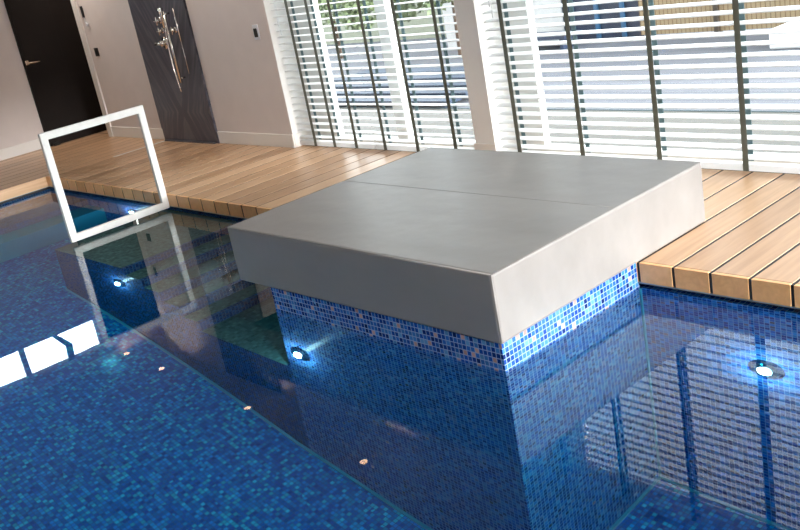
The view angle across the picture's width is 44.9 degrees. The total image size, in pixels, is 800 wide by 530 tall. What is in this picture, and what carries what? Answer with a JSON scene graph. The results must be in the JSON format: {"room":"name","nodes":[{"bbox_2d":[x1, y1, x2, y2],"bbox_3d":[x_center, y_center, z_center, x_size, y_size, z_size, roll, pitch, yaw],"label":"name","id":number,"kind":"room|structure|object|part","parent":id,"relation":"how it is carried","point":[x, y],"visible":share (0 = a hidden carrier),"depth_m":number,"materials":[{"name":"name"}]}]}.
{"room":"indoor swimming pool","nodes":[
{"label":"indoor swimming pool","id":0,"kind":"room"},
{"bbox_2d":[0,0,43,149],"bbox_3d":[-6.402,-1.445,8.861,7.480,2.420,0.200,-26,24,-37],"label":"wall","id":1,"kind":"structure","parent":0,"point":[20,122],"depth_m":10.64,"materials":[{"name":"paint"}]},
{"bbox_2d":[0,139,41,160],"bbox_3d":[-6.404,-0.225,8.922,6.700,0.115,0.014,-26,24,-37],"label":"baseboard","id":2,"kind":"structure","parent":1,"relation":"attached to","point":[33,145],"depth_m":10.74,"materials":[{"name":"white paint"}]},
{"bbox_2d":[4,0,106,146],"bbox_3d":[-3.874,-2.460,10.793,0.735,2.150,0.126,-26,24,-37],"label":"door","id":3,"kind":"structure","parent":1,"relation":"in","point":[46,32],"depth_m":10.86,"materials":[{"name":"brown wood"}]},
{"bbox_3d":[-4.042,-2.236,10.642,0.136,0.050,0.076,-26,24,-37],"label":"handle","id":4,"kind":"part","parent":3,"relation":"part of","materials":[{"name":"silver metal"}]},
{"bbox_2d":[76,0,292,134],"bbox_3d":[1.626,-1.690,5.142,0.280,2.420,14.740,-26,24,-37],"label":"wall","id":5,"kind":"structure","parent":0,"point":[241,73],"depth_m":8.76,"materials":[{"name":"paint"}]},
{"bbox_2d":[79,6,88,25],"bbox_3d":[-3.366,-2.648,10.294,0.020,0.210,0.090,-26,24,-37],"label":"controller","id":6,"kind":"object","parent":5,"relation":"attached to","point":[81,8],"visible":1,"depth_m":10.29,"materials":[{"name":"black plastic"}]},
{"bbox_3d":[-3.383,-2.694,10.298,0.008,0.120,0.050,-26,24,-37],"label":"plate","id":7,"kind":"part","parent":6,"relation":"part of","materials":[{"name":"black plastic"}]},
{"bbox_2d":[70,0,113,136],"bbox_3d":[-3.433,-2.569,10.445,0.050,2.420,0.100,-26,24,-37],"label":"trim","id":8,"kind":"structure","parent":5,"relation":"attached to","point":[73,2],"depth_m":10.54,"materials":[{"name":"white paint"}]},
{"bbox_2d":[94,48,99,55],"bbox_3d":[-3.257,-2.285,10.381,0.012,0.090,0.085,-26,24,-37],"label":"light switch","id":9,"kind":"object","parent":5,"relation":"attached to","point":[96,51],"visible":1,"depth_m":10.37,"materials":[{"name":"black plastic"}]},
{"bbox_2d":[111,126,164,139],"bbox_3d":[-2.809,-1.415,10.348,0.014,0.115,1.170,-26,24,-37],"label":"baseboard","id":10,"kind":"structure","parent":5,"relation":"attached to","point":[131,132],"depth_m":10.39,"materials":[{"name":"white paint"}]},
{"bbox_2d":[128,0,219,142],"bbox_3d":[-2.273,-2.345,9.164,0.022,2.420,1.045,-26,24,-37],"label":"cladding","id":11,"kind":"object","parent":5,"relation":"attached to","point":[187,114],"visible":0.96,"depth_m":9.32,"materials":[{"name":"grey stone"}]},
{"bbox_2d":[153,8,188,91],"bbox_3d":[-2.169,-2.028,9.121,0.100,0.786,0.448,-26,24,-37],"label":"shower","id":12,"kind":"object","parent":11,"relation":"attached to","point":[164,42],"visible":1,"depth_m":9.07,"materials":[{"name":"silver metal"}]},
{"bbox_2d":[153,17,161,24],"bbox_3d":[-2.284,-2.306,9.136,0.053,0.078,0.090,-26,24,-37],"label":"tap","id":13,"kind":"object","parent":12,"relation":"on","point":[158,20],"depth_m":9.13,"materials":[{"name":"silver metal"}]},
{"bbox_2d":[156,27,164,34],"bbox_3d":[-2.267,-2.218,9.167,0.053,0.073,0.084,-26,24,-37],"label":"tap","id":14,"kind":"object","parent":12,"relation":"on","point":[161,30],"depth_m":9.16,"materials":[{"name":"silver metal"}]},
{"bbox_2d":[169,27,177,34],"bbox_3d":[-2.105,-2.183,8.994,0.053,0.073,0.084,-26,24,-37],"label":"tap","id":15,"kind":"object","parent":12,"relation":"on","point":[174,29],"depth_m":8.99,"materials":[{"name":"silver metal"}]},
{"bbox_2d":[165,139,215,143],"bbox_3d":[-2.074,-1.217,9.537,0.027,0.012,0.950,-26,24,-37],"label":"trim","id":16,"kind":"structure","parent":5,"relation":"attached to","point":[188,141],"depth_m":9.50,"materials":[{"name":"metal"}]},
{"bbox_2d":[217,131,295,147],"bbox_3d":[-1.315,-1.136,8.728,0.014,0.115,1.213,-26,24,-37],"label":"baseboard","id":17,"kind":"structure","parent":5,"relation":"attached to","point":[242,138],"depth_m":8.68,"materials":[{"name":"white paint"}]},
{"bbox_2d":[252,24,260,39],"bbox_3d":[-1.211,-1.956,8.129,0.014,0.125,0.080,-26,24,-37],"label":"light switch","id":18,"kind":"object","parent":5,"relation":"attached to","point":[254,27],"visible":1,"depth_m":8.12,"materials":[{"name":"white plastic"}]},
{"bbox_2d":[263,0,313,139],"bbox_3d":[-1.003,-2.128,8.030,0.283,2.300,0.007,-26,24,-37],"label":"trim","id":19,"kind":"structure","parent":5,"relation":"attached to","point":[276,41],"depth_m":8.14,"materials":[{"name":"white paint"}]},
{"bbox_2d":[293,131,307,147],"bbox_3d":[-0.853,-1.087,8.333,0.140,0.115,0.014,-26,24,-37],"label":"baseboard reveal","id":20,"kind":"structure","parent":5,"relation":"attached to","point":[297,138],"depth_m":8.31,"materials":[{"name":"white paint"}]},
{"bbox_2d":[287,0,475,147],"bbox_3d":[-0.203,-2.029,7.306,0.065,2.300,2.151,-26,24,-37],"label":"window","id":21,"kind":"structure","parent":5,"relation":"in","point":[380,9],"depth_m":7.88,"materials":[{"name":"paint"}]},
{"bbox_2d":[270,0,378,148],"bbox_3d":[-0.714,-2.034,7.617,0.082,2.270,0.985,-26,24,-37],"label":"blind","id":22,"kind":"object","parent":21,"relation":"attached to","point":[331,143],"visible":0.98,"depth_m":7.79,"materials":[{"name":"plastic"}]},
{"bbox_3d":[-1.092,-2.500,7.741,0.014,1.310,0.035,-26,24,-37],"label":"pull cord","id":23,"kind":"part","parent":22,"relation":"part of","materials":[{"name":"white plastic"}]},
{"bbox_3d":[-0.511,-1.000,7.983,0.056,0.038,0.985,-26,24,-37],"label":"rail","id":24,"kind":"part","parent":22,"relation":"part of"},
{"bbox_2d":[348,0,474,151],"bbox_3d":[0.009,-1.902,6.840,0.070,2.270,1.125,-26,24,-37],"label":"blind","id":25,"kind":"object","parent":21,"relation":"attached to","point":[383,146],"visible":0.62,"depth_m":7.05,"materials":[{"name":"plastic"}]},
{"bbox_3d":[0.209,-0.865,7.202,0.056,0.038,1.125,-26,24,-37],"label":"rail","id":26,"kind":"part","parent":25,"relation":"part of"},
{"bbox_2d":[453,0,517,150],"bbox_3d":[0.504,-1.846,6.391,0.289,2.300,0.180,-26,24,-37],"label":"column","id":27,"kind":"structure","parent":5,"relation":"attached to","point":[471,26],"depth_m":6.48,"materials":[{"name":"white paint"}]},
{"bbox_2d":[474,143,496,150],"bbox_3d":[0.591,-0.778,6.655,0.012,0.115,0.204,-26,24,-37],"label":"baseboard","id":28,"kind":"structure","parent":5,"relation":"attached to","point":[477,146],"depth_m":6.63,"materials":[{"name":"white paint"}]},
{"bbox_2d":[501,1,799,163],"bbox_3d":[2.681,-1.491,4.178,0.065,2.300,6.065,-26,24,-37],"label":"window","id":29,"kind":"structure","parent":5,"relation":"in","point":[522,3],"depth_m":6.39,"materials":[{"name":"paint"}]},
{"bbox_2d":[481,0,799,173],"bbox_3d":[1.531,-1.615,5.181,0.082,2.270,3.005,-26,24,-37],"label":"blind","id":30,"kind":"object","parent":29,"relation":"attached to","point":[738,12],"visible":0.84,"depth_m":5.57,"materials":[{"name":"plastic"}]},
{"bbox_3d":[1.735,-0.580,5.546,0.056,0.038,3.005,-26,24,-37],"label":"rail","id":31,"kind":"part","parent":30,"relation":"part of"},
{"bbox_2d":[0,130,799,307],"bbox_3d":[-0.912,0.694,3.594,7.533,0.095,15.404,-26,24,-37],"label":"floor","id":32,"kind":"structure","parent":0,"point":[754,259],"depth_m":7.01,"materials":[{"name":"brown wood"}]},
{"bbox_2d":[113,140,164,156],"bbox_3d":[-2.605,-1.171,9.714,0.610,0.003,0.040,-26,24,-37],"label":"linear drain","id":33,"kind":"object","parent":32,"relation":"on","point":[164,140],"visible":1,"depth_m":9.68,"materials":[{"name":"metal"}]},
{"bbox_3d":[-0.031,2.066,4.350,3.454,1.350,12.270,-26,24,-37],"label":"floor","id":34,"kind":"structure","parent":0,"visible":0},
{"bbox_2d":[0,188,799,529],"bbox_3d":[-0.111,1.615,4.185,3.154,2.224,12.350,-26,24,-37],"label":"pool water","id":35,"kind":"object","parent":34,"relation":"in","point":[146,384],"visible":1,"depth_m":3.74,"materials":[{"name":"blue liquid"}]},
{"bbox_2d":[271,263,639,372],"bbox_3d":[0.401,1.072,5.034,0.939,2.198,1.584,-26,24,-37],"label":"plinth","id":36,"kind":"object","parent":34,"relation":"on","point":[506,356],"visible":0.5,"depth_m":4.18,"materials":[{"name":"blue tile"}]},
{"bbox_2d":[227,147,704,343],"bbox_3d":[0.292,-0.207,4.892,1.523,0.304,1.873,-26,24,-37],"label":"platform","id":37,"kind":"object","parent":34,"relation":"on","point":[487,245],"visible":1,"depth_m":4.43,"materials":[{"name":"stone"}]},
{"bbox_3d":[-1.078,0.752,6.613,0.940,1.795,2.790,-26,24,-37],"label":"steps","id":38,"kind":"structure","parent":34,"relation":"on","visible":0},
{"bbox_2d":[38,105,169,242],"bbox_3d":[-2.161,-0.659,7.158,0.825,0.860,0.035,-26,24,-37],"label":"pool handrail","id":39,"kind":"object","parent":38,"relation":"on","point":[43,138],"visible":0.94,"depth_m":7.11,"materials":[{"name":"white metal"}]},
{"bbox_3d":[-1.294,2.143,3.200,0.200,2.204,12.270,-26,24,-37],"label":"wall","id":40,"kind":"structure","parent":0,"visible":0},
{"bbox_2d":[0,186,799,309],"bbox_3d":[-0.321,0.548,3.842,3.084,0.006,12.300,-26,24,-37],"label":"trim","id":41,"kind":"structure","parent":40,"relation":"attached to","point":[751,300],"depth_m":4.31,"materials":[{"name":"metal"}]},
{"label":"outside","id":42,"kind":"structure","parent":0,"visible":0},
{"bbox_2d":[339,108,799,153],"bbox_3d":[1.611,-0.897,6.813,1.057,0.108,20.000,-26,24,-37],"label":"kerb","id":43,"kind":"object","parent":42,"point":[369,114],"visible":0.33,"depth_m":6.84,"materials":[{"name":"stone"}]},
{"bbox_2d":[339,107,799,112],"bbox_3d":[1.999,-1.087,7.138,0.025,0.112,20.000,-26,24,-37],"label":"trim","id":44,"kind":"structure","parent":43,"relation":"attached to","point":[339,107],"depth_m":7.36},
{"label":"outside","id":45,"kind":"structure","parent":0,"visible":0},
{"bbox_2d":[326,28,799,110],"bbox_3d":[4.478,-2.284,9.217,6.875,0.100,20.000,-26,24,-37],"label":"patio","id":46,"kind":"structure","parent":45,"point":[758,48],"depth_m":8.98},
{"bbox_2d":[317,0,349,58],"bbox_3d":[-0.931,-3.481,13.890,0.931,1.023,0.924,-26,24,-37],"label":"tree","id":47,"kind":"object","parent":46,"relation":"on","point":[338,5],"visible":0.26,"depth_m":13.56,"materials":[{"name":"green plant"}]},
{"bbox_3d":[-0.899,-3.268,13.962,0.055,0.570,0.055,-1,21,26],"label":"stem","id":48,"kind":"part","parent":47,"relation":"part of","materials":[{"name":"brown plant"}]},
{"bbox_2d":[340,0,416,58],"bbox_3d":[-0.284,-3.170,12.776,0.988,0.938,1.049,-26,24,-37],"label":"shrub","id":49,"kind":"object","parent":46,"relation":"on","point":[353,4],"visible":0.4,"depth_m":12.57,"materials":[{"name":"green plant"}]},
{"bbox_2d":[320,0,446,44],"bbox_3d":[-0.951,-4.098,15.828,0.150,0.920,6.600,-26,24,-37],"label":"wall","id":50,"kind":"structure","parent":46,"relation":"on","point":[425,21],"depth_m":14.76,"materials":[{"name":"white paint"}]},
{"bbox_2d":[333,66,467,107],"bbox_3d":[-0.099,-1.879,10.209,1.260,0.140,2.900,-26,24,-37],"label":"lounger","id":51,"kind":"object","parent":46,"relation":"on","point":[459,68],"visible":0.23,"depth_m":9.89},
{"bbox_2d":[416,0,461,54],"bbox_3d":[0.643,-3.159,11.839,0.939,1.195,0.932,-26,24,-37],"label":"shrub","id":52,"kind":"object","parent":46,"relation":"on","point":[420,4],"visible":0.57,"depth_m":11.90,"materials":[{"name":"green plant"}]},
{"bbox_3d":[0.697,-2.918,11.929,0.055,0.670,0.055,-1,21,26],"label":"stem","id":53,"kind":"part","parent":52,"relation":"part of","materials":[{"name":"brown plant"}]},
{"bbox_2d":[442,0,564,47],"bbox_3d":[1.204,-3.969,11.961,0.300,2.420,1.970,-26,24,-37],"label":"wall","id":54,"kind":"structure","parent":46,"relation":"on","point":[448,19],"depth_m":11.68,"materials":[{"name":"white paint"}]},
{"bbox_2d":[536,29,582,49],"bbox_3d":[1.644,-2.622,11.345,0.350,0.160,1.000,-26,24,-37],"label":"bench","id":55,"kind":"object","parent":46,"relation":"on","point":[560,38],"visible":0.19,"depth_m":10.99,"materials":[{"name":"grey"}]},
{"bbox_3d":[1.633,-2.678,11.325,0.350,0.040,1.000,-26,24,-37],"label":"seat","id":56,"kind":"part","parent":55,"relation":"part of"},
{"bbox_3d":[1.926,-2.547,11.035,0.270,0.120,0.050,-26,24,-37],"label":"leg","id":57,"kind":"part","parent":55,"relation":"part of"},
{"bbox_2d":[561,0,644,39],"bbox_3d":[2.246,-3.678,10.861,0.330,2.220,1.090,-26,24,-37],"label":"cabin","id":58,"kind":"object","parent":46,"relation":"on","point":[629,4],"visible":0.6,"depth_m":11.02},
{"bbox_2d":[712,0,722,31],"bbox_3d":[3.119,-3.297,9.675,0.090,1.970,0.046,-26,24,-37],"label":"fence post","id":59,"kind":"object","parent":46,"relation":"on","point":[715,7],"visible":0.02,"depth_m":9.91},
{"bbox_2d":[638,0,799,34],"bbox_3d":[3.547,-3.217,9.227,0.050,1.880,3.100,-26,24,-37],"label":"screen","id":60,"kind":"object","parent":46,"relation":"on","point":[774,3],"visible":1,"depth_m":9.98,"materials":[{"name":"beige wood"}]},
{"bbox_2d":[769,22,799,48],"bbox_3d":[3.672,-2.071,8.621,0.500,0.180,0.560,-26,24,-37],"label":"planter box","id":61,"kind":"object","parent":46,"relation":"on","point":[785,36],"visible":0.52,"depth_m":8.59,"materials":[{"name":"white"}]}
]}

